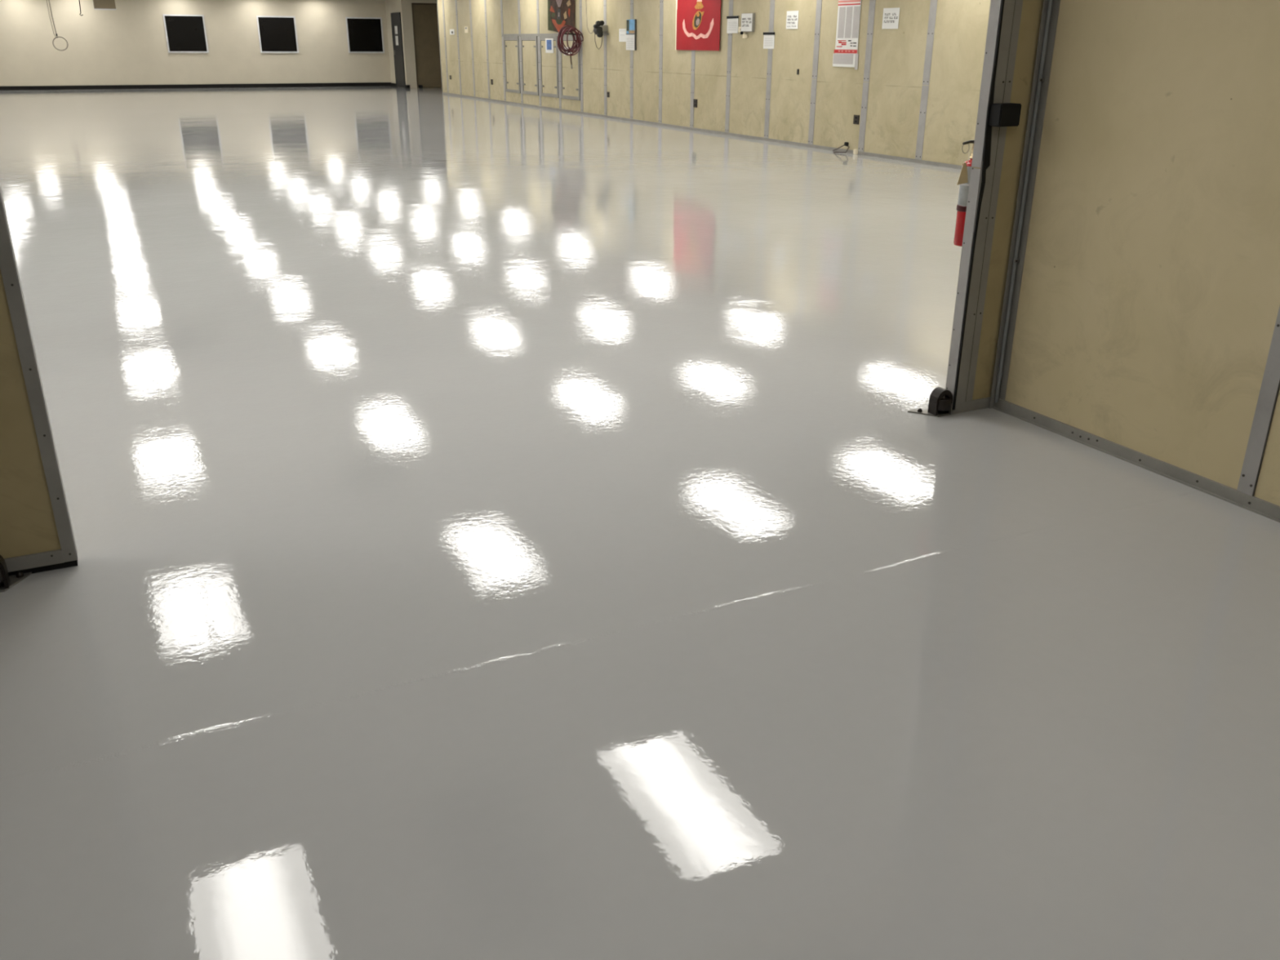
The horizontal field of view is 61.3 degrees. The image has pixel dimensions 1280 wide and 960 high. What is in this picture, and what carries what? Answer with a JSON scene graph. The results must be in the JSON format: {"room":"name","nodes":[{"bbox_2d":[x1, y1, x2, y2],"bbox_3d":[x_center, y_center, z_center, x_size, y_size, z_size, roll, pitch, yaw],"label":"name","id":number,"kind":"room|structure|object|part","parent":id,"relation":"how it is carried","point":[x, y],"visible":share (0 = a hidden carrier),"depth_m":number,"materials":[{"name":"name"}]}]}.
{"room":"empty warehouse","nodes":[
{"label":"empty warehouse","id":0,"kind":"room"},
{"bbox_2d":[0,0,391,86],"bbox_3d":[-15.979,-13.444,33.141,16.860,2.690,0.150,-10,24,-24],"label":"wall","id":1,"kind":"structure","parent":0,"point":[126,45],"depth_m":33.69,"materials":[{"name":"paint"}]},
{"bbox_2d":[162,13,208,53],"bbox_3d":[-14.202,-13.959,33.756,1.190,1.110,0.045,-10,24,-24],"label":"window","id":2,"kind":"structure","parent":1,"relation":"in","point":[184,33],"depth_m":33.76,"materials":[{"name":"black glass"}]},
{"bbox_2d":[0,82,391,90],"bbox_3d":[-16.017,-12.211,33.525,16.710,0.115,0.015,-10,24,-24],"label":"baseboard","id":3,"kind":"structure","parent":1,"relation":"attached to","point":[341,84],"depth_m":34.30,"materials":[{"name":"black plastic"}]},
{"bbox_2d":[256,15,298,53],"bbox_3d":[-11.711,-14.406,34.895,1.200,1.110,0.045,-10,24,-24],"label":"window","id":4,"kind":"structure","parent":1,"relation":"in","point":[277,34],"depth_m":34.90,"materials":[{"name":"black glass"}]},
{"bbox_2d":[345,17,384,53],"bbox_3d":[-9.181,-14.861,36.053,1.200,1.110,0.045,-10,24,-24],"label":"window","id":5,"kind":"structure","parent":1,"relation":"in","point":[364,34],"depth_m":36.06,"materials":[{"name":"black glass"}]},
{"bbox_2d":[384,0,436,88],"bbox_3d":[-6.614,-14.693,36.355,3.290,2.690,2.220,-10,24,-24],"label":"wall","id":6,"kind":"structure","parent":0,"point":[404,6],"depth_m":34.98,"materials":[{"name":"beige paint"}]},
{"bbox_2d":[391,12,405,88],"bbox_3d":[-7.949,-14.098,35.414,0.070,2.280,1.110,-10,24,-24],"label":"door","id":7,"kind":"structure","parent":6,"relation":"in","point":[396,23],"depth_m":35.36,"materials":[{"name":"metal"}]},
{"bbox_3d":[-7.952,-14.516,35.248,0.004,0.580,0.320,-10,24,-24],"label":"vision pane","id":8,"kind":"part","parent":7,"relation":"part of","materials":[{"name":"white glass"}]},
{"bbox_3d":[-7.949,-14.523,35.252,0.006,0.650,0.450,-10,24,-24],"label":"vision frame","id":9,"kind":"part","parent":7,"relation":"part of","materials":[{"name":"grey metal"}]},
{"bbox_2d":[391,82,409,88],"bbox_3d":[-8.022,-13.204,36.110,0.107,0.100,2.067,-10,24,-24],"label":"baseboard","id":10,"kind":"structure","parent":6,"relation":"attached to","point":[392,84],"depth_m":36.43,"materials":[{"name":"black plastic"}]},
{"bbox_2d":[411,2,441,88],"bbox_3d":[-6.858,-14.170,35.236,1.095,2.560,0.180,-10,24,-24],"label":"door","id":11,"kind":"structure","parent":6,"relation":"in","point":[424,15],"depth_m":35.16,"materials":[{"name":"brown paint"}]},
{"bbox_2d":[0,85,1279,959],"bbox_3d":[-5.188,-5.090,16.410,20.200,0.100,44.700,-10,24,-24],"label":"floor","id":12,"kind":"structure","parent":0,"point":[501,531],"depth_m":3.06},
{"bbox_2d":[0,555,31,592],"bbox_3d":[-1.787,0.243,3.030,0.088,0.111,0.176,16,27,33],"label":"floor guide","id":13,"kind":"object","parent":12,"relation":"on","point":[6,582],"visible":1,"depth_m":3.02,"materials":[{"name":"metal"}]},
{"bbox_3d":[-1.788,0.291,3.052,0.083,0.006,0.173,16,27,33],"label":"plate","id":14,"kind":"part","parent":13,"relation":"part of","materials":[{"name":"metal"}]},
{"bbox_2d":[832,142,849,152],"bbox_3d":[2.789,-4.706,15.245,0.183,0.149,0.438,-10,24,-24],"label":"loose cable","id":15,"kind":"object","parent":12,"relation":"on","point":[846,144],"visible":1,"depth_m":15.12,"materials":[{"name":"rubber"}]},
{"bbox_2d":[853,148,857,154],"bbox_3d":[3.003,-4.571,15.024,0.048,0.070,0.060,-10,24,-24],"label":"plastic cup","id":16,"kind":"object","parent":12,"relation":"on","point":[855,151],"visible":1,"depth_m":15.00,"materials":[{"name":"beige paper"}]},
{"bbox_2d":[907,386,952,417],"bbox_3d":[1.209,-0.327,4.479,0.176,0.111,0.088,1,22,1],"label":"floor guide","id":17,"kind":"object","parent":12,"relation":"on","point":[940,400],"visible":1,"depth_m":4.46,"materials":[{"name":"metal"}]},
{"bbox_3d":[1.207,-0.279,4.501,0.173,0.006,0.083,1,22,1],"label":"plate","id":18,"kind":"part","parent":17,"relation":"part of","materials":[{"name":"metal"}]},
{"bbox_2d":[437,0,991,165],"bbox_3d":[0.746,-7.610,18.999,0.120,2.690,29.320,-10,24,-24],"label":"wall","id":19,"kind":"structure","parent":0,"point":[961,27],"depth_m":16.50,"materials":[{"name":"beige wood"}]},
{"bbox_2d":[436,0,443,92],"bbox_3d":[-5.732,-12.590,31.183,0.140,2.690,0.020,-10,24,-24],"label":"trim","id":20,"kind":"structure","parent":19,"relation":"attached to","point":[437,0],"depth_m":31.17,"materials":[{"name":"grey metal"}]},
{"bbox_2d":[442,0,448,93],"bbox_3d":[-5.538,-12.415,30.695,0.008,2.645,0.124,-10,24,-24],"label":"trim","id":21,"kind":"structure","parent":19,"relation":"attached to","point":[442,0],"depth_m":30.71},
{"bbox_2d":[449,29,454,34],"bbox_3d":[-5.203,-12.433,29.934,0.014,0.106,0.403,-10,24,-24],"label":"light switch","id":22,"kind":"object","parent":19,"relation":"attached to","point":[451,31],"visible":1,"depth_m":29.93,"materials":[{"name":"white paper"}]},
{"bbox_2d":[455,0,462,94],"bbox_3d":[-5.000,-12.001,29.682,0.008,2.645,0.124,-10,24,-24],"label":"trim","id":23,"kind":"structure","parent":19,"relation":"attached to","point":[455,0],"depth_m":29.70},
{"bbox_2d":[464,26,468,32],"bbox_3d":[-4.644,-12.044,28.855,0.022,0.160,0.260,-10,24,-24],"label":"thermostat","id":24,"kind":"object","parent":19,"relation":"attached to","point":[466,28],"visible":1,"depth_m":28.82,"materials":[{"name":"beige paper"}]},
{"bbox_2d":[469,0,475,97],"bbox_3d":[-4.462,-11.587,28.668,0.008,2.645,0.124,-10,24,-24],"label":"trim","id":25,"kind":"structure","parent":19,"relation":"attached to","point":[470,13],"depth_m":28.69,"materials":[{"name":"grey metal"}]},
{"bbox_2d":[484,0,490,98],"bbox_3d":[-3.924,-11.172,27.655,0.008,2.645,0.124,-10,24,-24],"label":"trim","id":26,"kind":"structure","parent":19,"relation":"attached to","point":[485,5],"depth_m":27.68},
{"bbox_2d":[500,0,506,101],"bbox_3d":[-3.386,-10.758,26.641,0.008,2.645,0.124,-10,24,-24],"label":"trim","id":27,"kind":"structure","parent":19,"relation":"attached to","point":[501,8],"depth_m":26.69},
{"bbox_2d":[503,35,520,93],"bbox_3d":[-3.121,-10.119,26.285,0.030,1.280,1.020,-10,24,-24],"label":"access panel","id":28,"kind":"object","parent":19,"relation":"attached to","point":[511,43],"visible":1,"depth_m":26.27,"materials":[{"name":"wood"}]},
{"bbox_3d":[-3.116,-10.110,26.291,0.008,1.120,0.880,-10,24,-24],"label":"panel","id":29,"kind":"part","parent":28,"relation":"part of","materials":[{"name":"beige wood"}]},
{"bbox_2d":[517,0,523,103],"bbox_3d":[-2.848,-10.344,25.628,0.008,2.645,0.124,-10,24,-24],"label":"trim","id":30,"kind":"structure","parent":19,"relation":"attached to","point":[518,1],"depth_m":25.68,"materials":[{"name":"grey metal"}]},
{"bbox_2d":[520,35,538,95],"bbox_3d":[-2.587,-9.708,25.280,0.030,1.280,1.040,-10,24,-24],"label":"access panel","id":31,"kind":"object","parent":19,"relation":"attached to","point":[529,44],"visible":1,"depth_m":25.26,"materials":[{"name":"wood"}]},
{"bbox_2d":[536,0,541,106],"bbox_3d":[-2.310,-9.930,24.614,0.008,2.645,0.124,-10,24,-24],"label":"trim","id":32,"kind":"structure","parent":19,"relation":"attached to","point":[537,1],"depth_m":24.67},
{"bbox_2d":[502,33,582,35],"bbox_3d":[-2.292,-10.109,24.502,0.010,0.048,5.000,-10,24,-24],"label":"trim","id":33,"kind":"structure","parent":19,"relation":"attached to","point":[522,34],"depth_m":24.65,"materials":[{"name":"grey metal"}]},
{"bbox_2d":[539,35,559,97],"bbox_3d":[-2.047,-9.292,24.262,0.030,1.280,1.050,-10,24,-24],"label":"access panel","id":34,"kind":"object","parent":19,"relation":"attached to","point":[548,61],"visible":0.98,"depth_m":24.29,"materials":[{"name":"wood"}]},
{"bbox_3d":[-2.042,-9.283,24.268,0.008,1.120,0.910,-10,24,-24],"label":"panel","id":35,"kind":"part","parent":34,"relation":"part of","materials":[{"name":"beige wood"}]},
{"bbox_2d":[545,38,553,53],"bbox_3d":[-2.018,-9.669,24.021,0.010,0.300,0.460,-10,24,-24],"label":"framed notice","id":36,"kind":"object","parent":34,"relation":"attached to","point":[548,42],"visible":1,"depth_m":24.01,"materials":[{"name":"white paper"}]},
{"bbox_2d":[546,40,551,49],"bbox_3d":[-2.023,-9.686,24.017,0.002,0.205,0.290,-10,24,-24],"label":"picture","id":37,"kind":"object","parent":36,"relation":"on","point":[548,42],"depth_m":24.00},
{"bbox_2d":[557,32,561,108],"bbox_3d":[-1.772,-9.515,23.600,0.008,2.645,0.124,-10,24,-24],"label":"trim","id":38,"kind":"structure","parent":19,"relation":"attached to","point":[558,51],"depth_m":23.87,"materials":[{"name":"grey metal"}]},
{"bbox_2d":[547,0,574,32],"bbox_3d":[-1.702,-10.140,23.130,0.036,1.037,1.620,-10,24,-24],"label":"cloth banner","id":39,"kind":"object","parent":19,"relation":"attached to","point":[561,13],"visible":0.94,"depth_m":23.19,"materials":[{"name":"fabric"}]},
{"bbox_2d":[560,35,580,100],"bbox_3d":[-1.509,-8.877,23.249,0.030,1.280,1.050,-10,24,-24],"label":"access panel","id":40,"kind":"object","parent":19,"relation":"attached to","point":[570,77],"visible":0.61,"depth_m":23.27,"materials":[{"name":"wood"}]},
{"bbox_2d":[557,25,583,68],"bbox_3d":[-1.466,-9.027,22.493,0.544,0.847,0.411,-10,24,-24],"label":"coiled hose","id":41,"kind":"object","parent":19,"relation":"attached to","point":[562,31],"visible":1,"depth_m":22.40,"materials":[{"name":"red rubber"}]},
{"bbox_2d":[578,0,583,111],"bbox_3d":[-1.234,-9.101,22.587,0.008,2.645,0.124,-10,24,-24],"label":"trim","id":42,"kind":"structure","parent":19,"relation":"attached to","point":[580,1],"depth_m":22.69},
{"bbox_2d":[585,0,608,49],"bbox_3d":[-0.981,-9.370,21.592,0.285,1.397,1.106,-10,24,-24],"label":"wall device","id":43,"kind":"object","parent":19,"relation":"attached to","point":[598,28],"visible":1,"depth_m":21.32,"materials":[{"name":"grey metal"}]},
{"bbox_3d":[-1.013,-9.541,21.626,0.040,1.106,0.930,-5,23,-13],"label":"power cord","id":44,"kind":"part","parent":43,"relation":"part of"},
{"bbox_2d":[603,0,607,115],"bbox_3d":[-0.696,-8.687,21.573,0.008,2.645,0.124,-10,24,-24],"label":"trim","id":45,"kind":"structure","parent":19,"relation":"attached to","point":[604,1],"depth_m":21.68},
{"bbox_2d":[618,28,626,41],"bbox_3d":[-0.337,-8.582,20.820,0.004,0.230,0.320,-10,24,-24],"label":"note","id":46,"kind":"object","parent":19,"relation":"attached to","point":[622,32],"visible":1,"depth_m":20.82,"materials":[{"name":"white paper"}]},
{"bbox_2d":[626,19,636,50],"bbox_3d":[-0.171,-8.447,20.476,0.031,0.540,0.410,-10,24,-24],"label":"wall calendar","id":47,"kind":"object","parent":19,"relation":"attached to","point":[631,24],"visible":1,"depth_m":20.44,"materials":[{"name":"paper"}]},
{"bbox_2d":[626,19,634,33],"bbox_3d":[-0.168,-8.583,20.427,0.022,0.250,0.360,-10,24,-24],"label":"picture","id":48,"kind":"object","parent":47,"relation":"on","point":[629,23],"depth_m":20.44,"materials":[{"name":"blue paper"}]},
{"bbox_2d":[630,0,633,119],"bbox_3d":[-0.158,-8.273,20.560,0.008,2.645,0.124,-10,24,-24],"label":"trim","id":49,"kind":"structure","parent":19,"relation":"attached to","point":[631,1],"depth_m":20.75,"materials":[{"name":"grey metal"}]},
{"bbox_2d":[658,0,663,123],"bbox_3d":[0.380,-7.858,19.546,0.008,2.645,0.124,-10,24,-24],"label":"trim","id":50,"kind":"structure","parent":19,"relation":"attached to","point":[661,2],"depth_m":19.63,"materials":[{"name":"grey metal"}]},
{"bbox_2d":[689,49,695,127],"bbox_3d":[0.918,-7.444,18.532,0.008,2.645,0.124,-10,24,-24],"label":"trim","id":51,"kind":"structure","parent":19,"relation":"attached to","point":[693,52],"depth_m":18.78,"materials":[{"name":"grey metal"}]},
{"bbox_2d":[693,98,697,107],"bbox_3d":[0.963,-6.555,18.775,0.014,0.135,0.124,-10,24,-24],"label":"wall outlet","id":52,"kind":"object","parent":19,"relation":"attached to","point":[695,102],"visible":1,"depth_m":18.77,"materials":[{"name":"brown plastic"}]},
{"bbox_2d":[675,0,720,50],"bbox_3d":[0.971,-7.885,18.191,0.027,1.190,1.545,-10,24,-24],"label":"flag","id":53,"kind":"object","parent":19,"relation":"attached to","point":[697,21],"visible":1,"depth_m":18.23,"materials":[{"name":"fabric"}]},
{"bbox_2d":[442,92,961,169],"bbox_3d":[0.679,-6.374,19.469,0.012,0.045,29.320,-10,24,-24],"label":"baseboard","id":54,"kind":"structure","parent":19,"relation":"attached to","point":[866,153],"depth_m":17.43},
{"bbox_2d":[724,0,733,132],"bbox_3d":[1.456,-7.030,17.519,0.008,2.645,0.124,-10,24,-24],"label":"trim","id":55,"kind":"structure","parent":19,"relation":"attached to","point":[731,2],"depth_m":17.67,"materials":[{"name":"grey metal"}]},
{"bbox_2d":[726,15,738,33],"bbox_3d":[1.484,-7.311,17.322,0.016,0.255,0.360,-10,24,-24],"label":"clipboard","id":56,"kind":"object","parent":19,"relation":"attached to","point":[732,21],"visible":1,"depth_m":17.31,"materials":[{"name":"white paper"}]},
{"bbox_2d":[728,22,737,31],"bbox_3d":[1.485,-7.288,17.332,0.002,0.128,0.272,-10,24,-24],"label":"print","id":57,"kind":"object","parent":56,"relation":"attached to","point":[731,26],"depth_m":17.33,"materials":[{"name":"grey paper"}]},
{"bbox_2d":[740,31,746,38],"bbox_3d":[1.638,-7.022,17.023,0.079,0.095,0.090,-10,24,-24],"label":"switch","id":58,"kind":"object","parent":19,"relation":"attached to","point":[744,36],"visible":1,"depth_m":17.01,"materials":[{"name":"beige plastic"}]},
{"bbox_2d":[741,13,755,31],"bbox_3d":[1.689,-7.160,16.891,0.050,0.270,0.340,-10,24,-24],"label":"paper notice","id":59,"kind":"object","parent":19,"relation":"attached to","point":[748,20],"visible":1,"depth_m":16.85,"materials":[{"name":"white paper"}]},
{"bbox_2d":[763,31,774,48],"bbox_3d":[1.968,-6.720,16.497,0.016,0.235,0.320,-10,24,-24],"label":"clipboard","id":60,"kind":"object","parent":19,"relation":"attached to","point":[769,37],"visible":1,"depth_m":16.49,"materials":[{"name":"white paper"}]},
{"bbox_2d":[764,37,773,46],"bbox_3d":[1.968,-6.699,16.506,0.002,0.118,0.240,-10,24,-24],"label":"print","id":61,"kind":"object","parent":60,"relation":"attached to","point":[768,42],"depth_m":16.51,"materials":[{"name":"grey paper"}]},
{"bbox_2d":[764,0,774,137],"bbox_3d":[1.994,-6.616,16.505,0.008,2.645,0.124,-10,24,-24],"label":"trim","id":62,"kind":"structure","parent":19,"relation":"attached to","point":[771,2],"depth_m":16.66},
{"bbox_2d":[786,10,798,29],"bbox_3d":[2.241,-6.775,15.891,0.004,0.245,0.310,-10,24,-24],"label":"wall sign","id":63,"kind":"object","parent":19,"relation":"attached to","point":[792,18],"visible":1,"depth_m":15.89,"materials":[{"name":"white paper"}]},
{"bbox_2d":[808,0,822,144],"bbox_3d":[2.532,-6.201,15.492,0.008,2.645,0.124,-10,24,-24],"label":"trim","id":64,"kind":"structure","parent":19,"relation":"attached to","point":[819,2],"depth_m":15.60,"materials":[{"name":"grey metal"}]},
{"bbox_2d":[832,0,861,69],"bbox_3d":[2.846,-6.225,14.776,0.012,1.120,0.570,-10,24,-24],"label":"chart","id":65,"kind":"object","parent":19,"relation":"attached to","point":[846,55],"visible":1,"depth_m":14.80,"materials":[{"name":"white paper"}]},
{"bbox_2d":[853,115,859,124],"bbox_3d":[2.996,-4.992,14.944,0.014,0.120,0.120,-10,24,-24],"label":"wall outlet","id":66,"kind":"object","parent":19,"relation":"attached to","point":[856,117],"visible":1,"depth_m":14.93,"materials":[{"name":"brown plastic"}]},
{"bbox_2d":[857,0,875,151],"bbox_3d":[3.070,-5.787,14.478,0.008,2.645,0.124,-10,24,-24],"label":"trim","id":67,"kind":"structure","parent":19,"relation":"attached to","point":[872,2],"depth_m":14.59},
{"bbox_2d":[881,7,899,29],"bbox_3d":[3.251,-5.986,13.994,0.004,0.250,0.330,-10,24,-24],"label":"wall sign","id":68,"kind":"object","parent":19,"relation":"attached to","point":[891,15],"visible":1,"depth_m":13.99,"materials":[{"name":"white paper"}]},
{"bbox_2d":[915,0,937,159],"bbox_3d":[3.608,-5.373,13.464,0.008,2.645,0.124,-10,24,-24],"label":"trim","id":69,"kind":"structure","parent":19,"relation":"attached to","point":[933,5],"depth_m":13.59,"materials":[{"name":"grey metal"}]},
{"bbox_2d":[1004,0,1279,506],"bbox_3d":[3.273,-0.248,0.883,0.100,2.690,7.748,-10,24,-24],"label":"wall","id":70,"kind":"structure","parent":0,"point":[1148,304],"depth_m":3.74,"materials":[{"name":"beige wood"}]},
{"bbox_2d":[994,0,1053,402],"bbox_3d":[1.515,-1.557,4.058,0.028,2.650,0.023,-10,24,-24],"label":"trim","id":71,"kind":"structure","parent":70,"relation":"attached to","point":[1040,79],"depth_m":4.23,"materials":[{"name":"metal"}]},
{"bbox_2d":[998,0,1060,399],"bbox_3d":[1.528,-1.568,4.053,0.004,2.645,0.045,-10,24,-24],"label":"trim","id":72,"kind":"structure","parent":70,"relation":"attached to","point":[1055,3],"depth_m":4.22,"materials":[{"name":"grey metal"}]},
{"bbox_2d":[992,398,1279,522],"bbox_3d":[3.212,0.988,1.355,0.020,0.045,7.748,-10,24,-24],"label":"baseboard","id":73,"kind":"structure","parent":70,"relation":"attached to","point":[1253,504],"depth_m":3.93,"materials":[{"name":"grey metal"}]},
{"bbox_2d":[1236,305,1279,496],"bbox_3d":[2.029,-1.181,3.107,0.006,2.645,0.060,-10,24,-24],"label":"trim","id":74,"kind":"structure","parent":70,"relation":"attached to","point":[1270,385],"depth_m":3.50,"materials":[{"name":"grey metal"}]},
{"bbox_3d":[-5.173,-7.675,15.362,20.200,0.100,44.700,-10,24,-24],"label":"ceiling","id":75,"kind":"structure","parent":0,"visible":0},
{"bbox_2d":[46,0,67,50],"bbox_3d":[-15.734,-12.400,29.069,0.374,1.562,0.060,-10,24,-24],"label":"hanging cord","id":76,"kind":"object","parent":75,"relation":"hanging from","point":[46,0],"visible":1,"depth_m":29.15,"materials":[{"name":"plastic"}]},
{"bbox_3d":[-15.818,-12.536,28.977,0.117,1.243,0.032,-4,23,-11],"label":"cord","id":77,"kind":"part","parent":76,"relation":"part of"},
{"bbox_2d":[93,0,116,9],"bbox_3d":[-14.671,-13.141,29.512,0.550,0.510,0.520,-10,24,-24],"label":"ceiling box","id":78,"kind":"object","parent":75,"relation":"hanging from","point":[98,4],"visible":1,"depth_m":29.36,"materials":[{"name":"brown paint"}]},
{"bbox_3d":[-14.672,-12.914,29.604,0.550,0.020,0.520,-10,24,-24],"label":"trim","id":79,"kind":"part","parent":78,"relation":"part of","materials":[{"name":"metal"}]},
{"bbox_3d":[-3.069,-0.704,1.916,10.290,2.690,0.128,-10,24,-24],"label":"wall","id":80,"kind":"structure","parent":0,"visible":0},
{"bbox_2d":[0,186,77,576],"bbox_3d":[-2.578,-0.801,2.255,2.083,2.620,0.059,-10,24,-24],"label":"sliding door","id":81,"kind":"structure","parent":80,"relation":"in","point":[37,535],"depth_m":3.00,"materials":[{"name":"beige wood"}]},
{"bbox_3d":[-2.580,-0.816,2.252,2.080,2.590,0.044,-10,24,-24],"label":"panel","id":82,"kind":"part","parent":81,"relation":"part of","materials":[{"name":"beige wood"}]},
{"bbox_2d":[945,0,1043,413],"bbox_3d":[2.268,-1.660,4.441,2.148,2.619,0.117,-10,24,-24],"label":"sliding door","id":83,"kind":"structure","parent":80,"relation":"in","point":[1013,25],"depth_m":4.21,"materials":[{"name":"beige metal"}]},
{"bbox_2d":[953,140,974,246],"bbox_3d":[1.378,-1.155,4.367,0.186,0.427,0.165,10,24,23],"label":"fire extinguisher","id":84,"kind":"object","parent":83,"relation":"attached to","point":[964,177],"visible":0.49,"depth_m":4.40,"materials":[{"name":"red metal"}]},
{"bbox_3d":[1.330,-1.352,4.312,0.114,0.020,0.019,-17,28,-36],"label":"lever","id":85,"kind":"part","parent":84,"relation":"part of","materials":[{"name":"plastic"}]},
{"bbox_2d":[989,0,1048,408],"bbox_3d":[1.501,-1.427,4.124,0.031,2.420,0.006,-10,24,-24],"label":"trim","id":86,"kind":"structure","parent":80,"relation":"attached to","point":[1045,5],"depth_m":4.24,"materials":[{"name":"grey metal"}]}
]}

